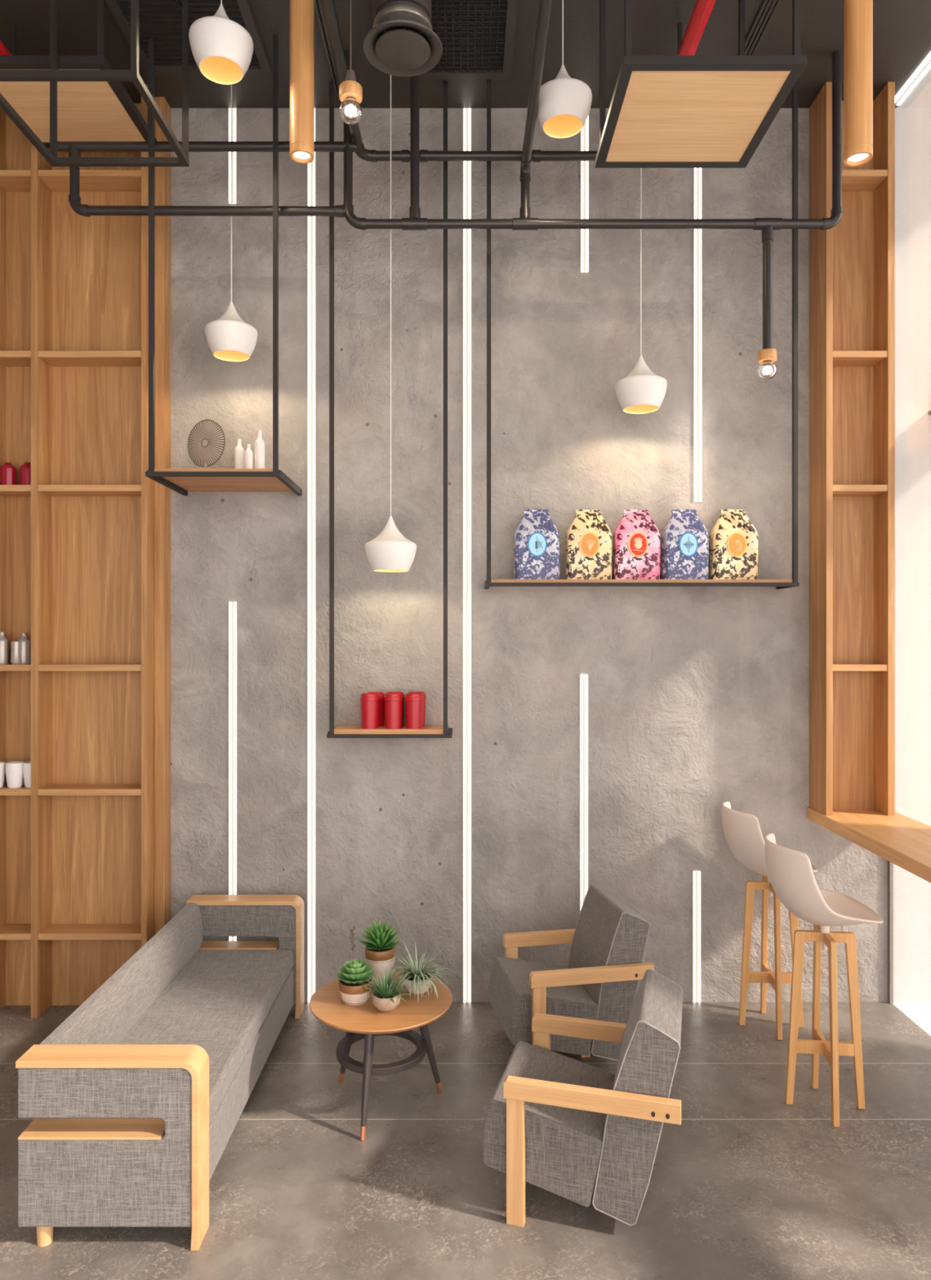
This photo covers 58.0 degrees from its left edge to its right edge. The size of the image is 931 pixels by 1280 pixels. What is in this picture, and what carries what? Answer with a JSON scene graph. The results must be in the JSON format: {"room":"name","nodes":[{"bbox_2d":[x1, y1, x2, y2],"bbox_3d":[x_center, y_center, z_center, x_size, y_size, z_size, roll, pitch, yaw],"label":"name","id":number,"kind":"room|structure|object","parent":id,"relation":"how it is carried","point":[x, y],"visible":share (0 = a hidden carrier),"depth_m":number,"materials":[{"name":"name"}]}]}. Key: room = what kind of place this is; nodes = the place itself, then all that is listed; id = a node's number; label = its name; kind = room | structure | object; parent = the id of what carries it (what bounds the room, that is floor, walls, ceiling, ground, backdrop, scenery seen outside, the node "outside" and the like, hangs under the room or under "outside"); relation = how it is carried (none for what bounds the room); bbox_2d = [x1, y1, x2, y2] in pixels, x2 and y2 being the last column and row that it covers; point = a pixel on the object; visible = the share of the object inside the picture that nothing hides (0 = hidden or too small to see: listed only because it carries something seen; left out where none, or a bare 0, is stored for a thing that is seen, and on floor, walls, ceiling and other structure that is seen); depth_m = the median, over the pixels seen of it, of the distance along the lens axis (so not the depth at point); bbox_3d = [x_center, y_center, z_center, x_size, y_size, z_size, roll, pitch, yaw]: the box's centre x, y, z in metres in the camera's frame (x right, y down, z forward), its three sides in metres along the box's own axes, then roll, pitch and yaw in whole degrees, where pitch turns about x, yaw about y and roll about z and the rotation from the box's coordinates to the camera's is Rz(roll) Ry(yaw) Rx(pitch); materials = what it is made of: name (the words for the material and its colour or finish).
{"room":"cafe","nodes":[
{"label":"cafe","id":0,"kind":"room"},
{"bbox_2d":[0,1001,930,1279],"bbox_3d":[0.650,2.000,1.030,6.500,0.100,7.260,0,0,0],"label":"floor","id":1,"kind":"structure","parent":0,"point":[750,1184],"depth_m":3.05,"materials":[{"name":"concrete"}]},
{"bbox_2d":[0,84,170,1017],"bbox_3d":[-2.034,-0.458,4.428,0.893,4.815,0.195,0,0,0],"label":"bookcase","id":2,"kind":"object","parent":1,"relation":"on","point":[85,546],"visible":0.84,"depth_m":4.49,"materials":[{"name":"brown wood"}]},
{"bbox_2d":[0,761,5,787],"bbox_3d":[-2.450,0.705,4.385,0.087,0.130,0.087,0,0,0],"label":"tumbler","id":3,"kind":"object","parent":2,"relation":"on","point":[2,764],"visible":1,"depth_m":4.38,"materials":[{"name":"ceramic"}]},
{"bbox_2d":[0,631,8,664],"bbox_3d":[-2.421,0.042,4.390,0.060,0.170,0.060,0,0,0],"label":"bottle vase","id":4,"kind":"object","parent":2,"relation":"on","point":[3,641],"visible":1,"depth_m":4.37,"materials":[{"name":"white ceramic"}]},
{"bbox_2d":[0,462,16,484],"bbox_3d":[-2.399,-0.866,4.410,0.076,0.130,0.072,0,0,0],"label":"jar","id":5,"kind":"object","parent":2,"relation":"on","point":[7,471],"visible":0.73,"depth_m":4.38,"materials":[{"name":"ceramic"}]},
{"bbox_2d":[5,760,24,788],"bbox_3d":[-2.353,0.705,4.390,0.087,0.130,0.087,0,0,0],"label":"tumbler","id":6,"kind":"object","parent":2,"relation":"on","point":[14,770],"visible":0.98,"depth_m":4.36,"materials":[{"name":"ceramic"}]},
{"bbox_2d":[10,641,21,664],"bbox_3d":[-2.339,0.068,4.375,0.054,0.118,0.054,0,0,0],"label":"vase","id":7,"kind":"object","parent":2,"relation":"on","point":[15,655],"visible":1,"depth_m":4.36,"materials":[{"name":"silver metal"}]},
{"bbox_2d":[17,632,31,664],"bbox_3d":[-2.317,0.045,4.410,0.066,0.165,0.066,0,0,0],"label":"bottle vase","id":8,"kind":"object","parent":2,"relation":"on","point":[25,650],"visible":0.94,"depth_m":4.39,"materials":[{"name":"silver metal"}]},
{"bbox_2d":[19,462,31,484],"bbox_3d":[-2.298,-0.866,4.410,0.076,0.130,0.072,0,0,0],"label":"jar","id":9,"kind":"object","parent":2,"relation":"on","point":[25,468],"visible":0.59,"depth_m":4.38,"materials":[{"name":"ceramic"}]},
{"bbox_2d":[22,760,31,787],"bbox_3d":[-2.268,0.705,4.400,0.087,0.130,0.087,0,0,0],"label":"tumbler","id":10,"kind":"object","parent":2,"relation":"on","point":[26,765],"visible":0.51,"depth_m":4.36,"materials":[{"name":"ceramic"}]},
{"bbox_2d":[15,894,303,1250],"bbox_3d":[-1.144,1.647,3.560,0.584,0.605,1.760,0,0,0],"label":"sofa","id":11,"kind":"object","parent":1,"relation":"on","point":[135,1100],"visible":1,"depth_m":2.76,"materials":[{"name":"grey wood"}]},
{"bbox_2d":[117,950,293,1123],"bbox_3d":[-1.133,1.636,3.560,0.503,0.092,1.528,0,0,0],"label":"seat cushion","id":12,"kind":"object","parent":11,"relation":"on","point":[220,1002],"depth_m":3.63,"materials":[{"name":"grey fabric"}]},
{"bbox_2d":[309,970,452,1140],"bbox_3d":[-0.353,1.729,3.533,0.597,0.447,0.597,0,0,0],"label":"coffee table","id":13,"kind":"object","parent":1,"relation":"on","point":[359,1022],"visible":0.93,"depth_m":3.41,"materials":[{"name":"brown wood"}]},
{"bbox_2d":[336,924,374,1005],"bbox_3d":[-0.459,1.349,3.508,0.164,0.311,0.164,0,0,0],"label":"potted succulent","id":14,"kind":"object","parent":13,"relation":"on","point":[353,974],"visible":1,"depth_m":3.48,"materials":[{"name":"green plant"}]},
{"bbox_2d":[337,977,372,1005],"bbox_3d":[-0.459,1.462,3.508,0.142,0.086,0.142,0,0,0],"label":"pot","id":15,"kind":"object","parent":14,"relation":"on","point":[352,993],"depth_m":3.46,"materials":[{"name":"brown ceramic"}]},
{"bbox_2d":[355,920,402,988],"bbox_3d":[-0.378,1.369,3.678,0.207,0.272,0.188,0,0,20],"label":"agave","id":16,"kind":"object","parent":13,"relation":"on","point":[378,951],"visible":0.94,"depth_m":3.64,"materials":[{"name":"green plant"}]},
{"bbox_2d":[364,942,395,988],"bbox_3d":[-0.374,1.424,3.680,0.133,0.162,0.133,0,0,0],"label":"pot","id":17,"kind":"object","parent":16,"relation":"on","point":[377,958],"depth_m":3.63,"materials":[{"name":"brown ceramic"}]},
{"bbox_2d":[362,968,412,1012],"bbox_3d":[-0.315,1.426,3.423,0.206,0.158,0.209,0,0,-20],"label":"potted grass","id":18,"kind":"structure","parent":13,"relation":"on","point":[385,998],"depth_m":3.40,"materials":[{"name":"plant"}]},
{"bbox_2d":[372,988,400,1012],"bbox_3d":[-0.323,1.474,3.430,0.117,0.063,0.117,0,0,0],"label":"pot","id":19,"kind":"object","parent":18,"relation":"on","point":[386,1004],"depth_m":3.39,"materials":[{"name":"beige ceramic"}]},
{"bbox_2d":[383,940,455,998],"bbox_3d":[-0.193,1.407,3.595,0.324,0.196,0.323,0,0,0],"label":"spider plant","id":20,"kind":"object","parent":13,"relation":"on","point":[418,980],"visible":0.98,"depth_m":3.57,"materials":[{"name":"green plant"}]},
{"bbox_2d":[488,884,653,1060],"bbox_3d":[0.479,1.592,3.991,0.659,0.717,0.531,0,0,-11],"label":"armchair","id":21,"kind":"object","parent":1,"relation":"on","point":[602,976],"visible":0.88,"depth_m":3.81,"materials":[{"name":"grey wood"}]},
{"bbox_2d":[488,956,597,1055],"bbox_3d":[0.355,1.718,3.967,0.408,0.307,0.446,0,0,-11],"label":"seat cushion","id":22,"kind":"object","parent":21,"relation":"on","point":[510,993],"depth_m":3.78,"materials":[{"name":"grey fabric"}]},
{"bbox_2d":[568,884,648,1059],"bbox_3d":[0.662,1.570,4.026,0.280,0.669,0.446,0,0,-11],"label":"cushion","id":23,"kind":"object","parent":21,"relation":"on","point":[607,932],"depth_m":3.82,"materials":[{"name":"grey fabric"}]},
{"bbox_2d":[482,968,683,1226],"bbox_3d":[0.433,1.592,2.992,0.659,0.717,0.531,0,0,16],"label":"armchair","id":24,"kind":"object","parent":1,"relation":"on","point":[551,1118],"visible":1,"depth_m":2.79,"materials":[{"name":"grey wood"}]},
{"bbox_2d":[482,1040,614,1206],"bbox_3d":[0.312,1.718,3.026,0.408,0.307,0.446,0,0,16],"label":"seat cushion","id":25,"kind":"object","parent":24,"relation":"on","point":[565,1147],"depth_m":2.82,"materials":[{"name":"grey fabric"}]},
{"bbox_2d":[593,969,682,1224],"bbox_3d":[0.613,1.570,2.942,0.280,0.669,0.446,0,0,16],"label":"cushion","id":26,"kind":"object","parent":24,"relation":"on","point":[625,1148],"depth_m":2.74,"materials":[{"name":"grey fabric"}]},
{"bbox_2d":[721,801,817,1039],"bbox_3d":[1.520,1.396,4.249,0.426,1.108,0.430,0,0,-2],"label":"bar stool","id":27,"kind":"object","parent":1,"relation":"on","point":[744,837],"visible":0.77,"depth_m":4.23,"materials":[{"name":"brown wood"}]},
{"bbox_2d":[764,833,882,1126],"bbox_3d":[1.480,1.396,3.520,0.426,1.108,0.430,0,0,0],"label":"bar stool","id":28,"kind":"object","parent":1,"relation":"on","point":[791,877],"visible":1,"depth_m":3.49,"materials":[{"name":"brown wood"}]},
{"bbox_2d":[0,0,930,107],"bbox_3d":[0.330,-2.925,1.030,5.860,0.120,7.260,0,0,0],"label":"ceiling","id":29,"kind":"structure","parent":0,"point":[901,28],"depth_m":4.05,"materials":[{"name":"paint"}]},
{"bbox_2d":[0,22,17,55],"bbox_3d":[-2.100,-2.739,2.462,0.074,0.252,3.725,0,0,0],"label":"pipe","id":30,"kind":"object","parent":29,"relation":"attached to","point":[3,50],"visible":0.23,"depth_m":3.90,"materials":[{"name":"metal"}]},
{"bbox_2d":[0,0,156,147],"bbox_3d":[-1.895,-2.697,4.002,0.623,0.335,0.633,0,0,0],"label":"ceiling panel","id":31,"kind":"object","parent":29,"relation":"hanging from","point":[87,111],"visible":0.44,"depth_m":3.97,"materials":[{"name":"brown wood"}]},
{"bbox_2d":[0,0,189,166],"bbox_3d":[-1.502,-2.463,3.368,0.598,0.803,0.584,0,0,0],"label":"frame","id":32,"kind":"object","parent":29,"relation":"hanging from","point":[53,75],"visible":1,"depth_m":3.50,"materials":[{"name":"black metal"}]},
{"bbox_2d":[104,0,271,75],"bbox_3d":[-1.285,-2.849,3.785,0.630,0.029,0.870,0,0,0],"label":"ceiling vent","id":33,"kind":"object","parent":29,"relation":"in","point":[159,20],"visible":0.61,"depth_m":3.90,"materials":[{"name":"metal"}]},
{"bbox_2d":[188,0,253,84],"bbox_3d":[-1.005,-2.605,3.460,0.256,0.520,0.256,0,0,0],"label":"pendant lamp","id":34,"kind":"object","parent":29,"relation":"hanging from","point":[222,49],"visible":1,"depth_m":3.39,"materials":[{"name":"white"}]},
{"bbox_2d":[145,35,302,495],"bbox_3d":[-1.199,-1.821,4.250,0.636,2.088,0.545,0,0,0],"label":"shelf","id":35,"kind":"object","parent":29,"relation":"hanging from","point":[182,481],"visible":1,"depth_m":3.98,"materials":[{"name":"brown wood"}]},
{"bbox_2d":[186,419,225,468],"bbox_3d":[-1.312,-0.965,4.252,0.237,0.301,0.057,0,0,13],"label":"disc","id":36,"kind":"object","parent":35,"relation":"on","point":[211,430],"visible":0.99,"depth_m":4.24,"materials":[{"name":"silver metal"}]},
{"bbox_2d":[234,439,244,468],"bbox_3d":[-1.149,-0.918,4.270,0.050,0.205,0.050,0,0,0],"label":"bottle vase","id":37,"kind":"object","parent":35,"relation":"on","point":[238,450],"visible":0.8,"depth_m":4.25,"materials":[{"name":"white ceramic"}]},
{"bbox_2d":[244,444,253,468],"bbox_3d":[-1.081,-0.895,4.190,0.044,0.160,0.044,0,0,0],"label":"bottle vase","id":38,"kind":"object","parent":35,"relation":"on","point":[248,454],"visible":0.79,"depth_m":4.17,"materials":[{"name":"white ceramic"}]},
{"bbox_2d":[254,430,264,468],"bbox_3d":[-1.028,-0.931,4.200,0.050,0.232,0.050,0,0,0],"label":"bottle vase","id":39,"kind":"object","parent":35,"relation":"on","point":[259,442],"visible":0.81,"depth_m":4.18,"materials":[{"name":"white ceramic"}]},
{"bbox_2d":[204,84,257,361],"bbox_3d":[-1.170,-2.143,4.200,0.256,1.445,0.256,0,0,0],"label":"pendant lamp","id":40,"kind":"object","parent":29,"relation":"hanging from","point":[228,338],"visible":1,"depth_m":4.13,"materials":[{"name":"white"}]},
{"bbox_2d":[289,0,314,164],"bbox_3d":[-0.681,-2.438,3.500,0.100,0.853,0.100,0,0,0],"label":"spotlight","id":41,"kind":"object","parent":29,"relation":"hanging from","point":[301,11],"visible":1,"depth_m":3.46,"materials":[{"name":"brown wood"}]},
{"bbox_2d":[314,0,339,96],"bbox_3d":[-0.640,-2.857,3.100,0.090,0.015,2.600,0,0,0],"label":"pipe","id":42,"kind":"object","parent":29,"relation":"in","point":[318,9],"visible":0.28,"depth_m":4.02,"materials":[{"name":"black metal"}]},
{"bbox_2d":[338,0,362,124],"bbox_3d":[-0.448,-2.442,3.280,0.090,0.846,0.090,0,0,0],"label":"light","id":43,"kind":"object","parent":29,"relation":"hanging from","point":[350,91],"visible":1,"depth_m":3.26,"materials":[{"name":"brown wood"}]},
{"bbox_2d":[338,80,362,106],"bbox_3d":[-0.448,-2.134,3.280,0.090,0.048,0.090,0,0,0],"label":"socket","id":44,"kind":"object","parent":43,"relation":"attached to","point":[348,89],"depth_m":3.25,"materials":[{"name":"brown wood"}]},
{"bbox_2d":[326,81,452,737],"bbox_3d":[-0.391,-1.181,4.417,0.642,3.368,0.212,0,0,0],"label":"shelf","id":45,"kind":"object","parent":29,"relation":"hanging from","point":[340,731],"visible":0.98,"depth_m":4.31,"materials":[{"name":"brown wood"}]},
{"bbox_2d":[360,693,379,728],"bbox_3d":[-0.498,0.369,4.372,0.101,0.181,0.101,0,0,0],"label":"cup","id":46,"kind":"object","parent":45,"relation":"on","point":[369,702],"visible":1,"depth_m":4.33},
{"bbox_2d":[367,692,384,727],"bbox_3d":[-0.479,0.369,4.473,0.101,0.181,0.101,0,0,-25],"label":"cup","id":47,"kind":"object","parent":45,"relation":"on","point":[380,720],"visible":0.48,"depth_m":4.44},
{"bbox_2d":[383,693,403,728],"bbox_3d":[-0.375,0.369,4.372,0.101,0.181,0.101,0,0,33],"label":"cup","id":48,"kind":"object","parent":45,"relation":"on","point":[393,702],"visible":1,"depth_m":4.33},
{"bbox_2d":[386,692,404,726],"bbox_3d":[-0.375,0.369,4.473,0.101,0.181,0.101,0,0,-25],"label":"cup","id":49,"kind":"object","parent":45,"relation":"on","point":[402,693],"visible":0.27,"depth_m":4.46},
{"bbox_2d":[404,693,423,728],"bbox_3d":[-0.265,0.369,4.372,0.101,0.181,0.101,0,0,33],"label":"cup","id":50,"kind":"object","parent":45,"relation":"on","point":[414,702],"visible":1,"depth_m":4.33,"materials":[{"name":"red metal"}]},
{"bbox_2d":[408,692,426,726],"bbox_3d":[-0.259,0.369,4.473,0.101,0.181,0.101,0,0,-25],"label":"cup","id":51,"kind":"object","parent":45,"relation":"on","point":[423,693],"visible":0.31,"depth_m":4.46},
{"bbox_2d":[364,75,416,572],"bbox_3d":[-0.370,-1.603,4.160,0.256,2.523,0.256,0,0,0],"label":"pendant lamp","id":52,"kind":"object","parent":29,"relation":"hanging from","point":[389,551],"visible":1,"depth_m":4.08,"materials":[{"name":"white"}]},
{"bbox_2d":[362,0,442,76],"bbox_3d":[-0.284,-2.552,2.921,0.387,0.485,1.069,0,0,0],"label":"vent","id":53,"kind":"object","parent":29,"relation":"hanging from","point":[402,41],"visible":1,"depth_m":3.26,"materials":[{"name":"metal"}]},
{"bbox_2d":[370,0,517,79],"bbox_3d":[-0.094,-2.849,3.800,0.652,0.029,0.900,0,0,0],"label":"ceiling vent","id":54,"kind":"object","parent":29,"relation":"in","point":[476,37],"visible":0.58,"depth_m":3.97,"materials":[{"name":"metal"}]},
{"bbox_2d":[431,0,506,71],"bbox_3d":[-0.094,-2.849,3.800,0.562,0.012,0.810,0,0,0],"label":"grille","id":55,"kind":"object","parent":54,"relation":"attached to","point":[472,34],"depth_m":3.96,"materials":[{"name":"black metal"}]},
{"bbox_2d":[57,0,842,349],"bbox_3d":[-0.080,-2.137,3.213,3.840,1.456,2.027,0,0,0],"label":"pipework","id":56,"kind":"object","parent":29,"relation":"attached to","point":[352,142],"visible":0.96,"depth_m":4.08,"materials":[{"name":"black metal"}]},
{"bbox_2d":[757,348,777,380],"bbox_3d":[1.472,-1.339,4.100,0.090,0.138,0.090,0,0,0],"label":"light","id":57,"kind":"object","parent":56,"relation":"hanging from","point":[766,357],"visible":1,"depth_m":4.08,"materials":[{"name":"brown wood"}]},
{"bbox_2d":[757,348,777,364],"bbox_3d":[1.472,-1.385,4.100,0.090,0.048,0.090,0,0,0],"label":"socket","id":58,"kind":"object","parent":57,"relation":"attached to","point":[766,356],"depth_m":4.07,"materials":[{"name":"brown wood"}]},
{"bbox_2d":[536,0,591,138],"bbox_3d":[0.429,-2.563,3.700,0.256,0.604,0.256,0,0,0],"label":"pendant lamp","id":59,"kind":"object","parent":29,"relation":"hanging from","point":[564,103],"visible":0.92,"depth_m":3.63,"materials":[{"name":"white"}]},
{"bbox_2d":[614,168,666,413],"bbox_3d":[0.877,-2.009,4.200,0.256,1.712,0.256,0,0,0],"label":"pendant lamp","id":60,"kind":"object","parent":29,"relation":"hanging from","point":[642,391],"visible":1,"depth_m":4.13,"materials":[{"name":"white"}]},
{"bbox_2d":[484,80,799,589],"bbox_3d":[0.898,-1.569,4.396,1.593,2.592,0.255,0,0,0],"label":"shelf","id":61,"kind":"object","parent":29,"relation":"hanging from","point":[780,584],"visible":0.94,"depth_m":4.27,"materials":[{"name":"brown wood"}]},
{"bbox_2d":[513,509,559,579],"bbox_3d":[0.374,-0.498,4.411,0.242,0.378,0.127,0,0,2],"label":"bag","id":62,"kind":"object","parent":61,"relation":"on","point":[536,556],"visible":0.98,"depth_m":4.36,"materials":[{"name":"blue"}]},
{"bbox_2d":[565,509,612,579],"bbox_3d":[0.647,-0.498,4.411,0.241,0.378,0.127,0,0,3],"label":"bag","id":63,"kind":"object","parent":61,"relation":"on","point":[588,536],"visible":0.96,"depth_m":4.36,"materials":[{"name":"yellow paper"}]},
{"bbox_2d":[612,509,660,579],"bbox_3d":[0.898,-0.498,4.411,0.239,0.378,0.126,0,0,3],"label":"bag","id":64,"kind":"object","parent":61,"relation":"on","point":[636,548],"visible":0.98,"depth_m":4.36,"materials":[{"name":"pink paper"}]},
{"bbox_2d":[660,509,708,579],"bbox_3d":[1.151,-0.498,4.411,0.242,0.378,0.126,0,0,-4],"label":"bag","id":65,"kind":"object","parent":61,"relation":"on","point":[684,538],"visible":0.97,"depth_m":4.36,"materials":[{"name":"blue"}]},
{"bbox_2d":[708,509,758,579],"bbox_3d":[1.407,-0.498,4.411,0.240,0.378,0.126,0,0,-1],"label":"bag","id":66,"kind":"object","parent":61,"relation":"on","point":[733,553],"visible":0.98,"depth_m":4.36,"materials":[{"name":"yellow paper"}]},
{"bbox_2d":[676,0,715,55],"bbox_3d":[0.997,-2.739,2.562,0.074,0.252,3.924,0,0,0],"label":"pipe","id":67,"kind":"object","parent":29,"relation":"attached to","point":[701,11],"visible":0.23,"depth_m":3.61,"materials":[{"name":"metal"}]},
{"bbox_2d":[594,0,806,168],"bbox_3d":[0.901,-2.472,3.365,0.663,0.786,0.670,0,0,0],"label":"ceiling panel","id":68,"kind":"object","parent":29,"relation":"hanging from","point":[664,111],"visible":1,"depth_m":3.31,"materials":[{"name":"beige wood"}]},
{"bbox_2d":[737,0,781,55],"bbox_3d":[1.370,-2.857,3.100,0.080,0.015,2.600,0,0,0],"label":"ceiling vent","id":69,"kind":"object","parent":29,"relation":"in","point":[766,10],"visible":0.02,"depth_m":3.90,"materials":[{"name":"grey metal"}]},
{"bbox_2d":[843,0,872,166],"bbox_3d":[1.491,-2.345,3.190,0.100,1.040,0.100,0,0,0],"label":"spotlight","id":70,"kind":"object","parent":29,"relation":"hanging from","point":[857,14],"visible":1,"depth_m":3.15,"materials":[{"name":"brown wood"}]},
{"bbox_2d":[894,51,930,102],"bbox_3d":[2.272,-2.858,1.742,0.020,0.011,5.485,0,0,0],"label":"recessed light","id":71,"kind":"object","parent":29,"relation":"in","point":[927,58],"visible":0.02,"depth_m":4.26,"materials":[{"name":"white"}]},
{"bbox_2d":[170,107,930,1001],"bbox_3d":[0.650,-0.468,4.593,6.500,5.035,0.135,0,0,0],"label":"wall","id":72,"kind":"structure","parent":0,"point":[699,695],"depth_m":4.53,"materials":[{"name":"concrete"}]},
{"bbox_2d":[227,107,236,203],"bbox_3d":[-1.253,-2.607,4.521,0.047,0.510,0.006,0,0,0],"label":"light strip","id":73,"kind":"object","parent":72,"relation":"attached to","point":[233,110],"visible":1,"depth_m":4.52,"materials":[{"name":"white plastic"}]},
{"bbox_2d":[228,601,237,941],"bbox_3d":[-1.252,0.873,4.521,0.047,2.155,0.006,0,0,0],"label":"light strip","id":74,"kind":"object","parent":72,"relation":"attached to","point":[233,606],"visible":0.64,"depth_m":4.52,"materials":[{"name":"white plastic"}]},
{"bbox_2d":[306,107,315,1002],"bbox_3d":[-0.828,-0.456,4.521,0.047,4.812,0.006,0,0,0],"label":"light strip","id":75,"kind":"object","parent":72,"relation":"attached to","point":[311,167],"visible":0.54,"depth_m":4.52,"materials":[{"name":"white plastic"}]},
{"bbox_2d":[462,107,471,1002],"bbox_3d":[0.009,-0.456,4.521,0.047,4.812,0.006,0,0,0],"label":"light strip","id":76,"kind":"object","parent":72,"relation":"attached to","point":[466,112],"visible":1,"depth_m":4.52,"materials":[{"name":"white plastic"}]},
{"bbox_2d":[579,674,588,911],"bbox_3d":[0.637,1.068,4.521,0.047,1.763,0.006,0,0,0],"label":"light strip","id":77,"kind":"object","parent":72,"relation":"attached to","point":[584,678],"visible":0.64,"depth_m":4.52,"materials":[{"name":"white plastic"}]},
{"bbox_2d":[579,115,588,271],"bbox_3d":[0.641,-2.422,4.521,0.047,0.880,0.006,0,0,0],"label":"light strip","id":78,"kind":"object","parent":72,"relation":"attached to","point":[584,133],"visible":0.64,"depth_m":4.52,"materials":[{"name":"white plastic"}]},
{"bbox_2d":[692,871,701,1002],"bbox_3d":[1.244,1.598,4.521,0.047,0.704,0.006,0,0,0],"label":"light strip","id":79,"kind":"object","parent":72,"relation":"attached to","point":[696,875],"visible":1,"depth_m":4.52,"materials":[{"name":"white"}]},
{"bbox_2d":[693,168,702,501],"bbox_3d":[1.250,-1.805,4.521,0.047,2.115,0.006,0,0,0],"label":"light strip","id":80,"kind":"object","parent":72,"relation":"attached to","point":[697,172],"visible":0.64,"depth_m":4.52,"materials":[{"name":"white plastic"}]},
{"bbox_2d":[807,807,930,883],"bbox_3d":[2.047,0.932,2.712,0.415,0.062,3.625,0,0,0],"label":"countertop","id":81,"kind":"structure","parent":72,"relation":"attached to","point":[903,841],"depth_m":3.94,"materials":[{"name":"brown wood"}]},
{"bbox_2d":[808,81,894,815],"bbox_3d":[2.026,-0.982,4.418,0.353,3.766,0.215,0,0,0],"label":"bookcase","id":82,"kind":"object","parent":81,"relation":"on","point":[851,262],"visible":0.92,"depth_m":4.46,"materials":[{"name":"brown wood"}]},
{"bbox_2d":[887,860,893,1004],"bbox_3d":[2.284,-0.458,1.062,0.020,4.815,6.925,0,0,0],"label":"window frame","id":83,"kind":"structure","parent":72,"relation":"in","point":[890,865],"depth_m":4.50,"materials":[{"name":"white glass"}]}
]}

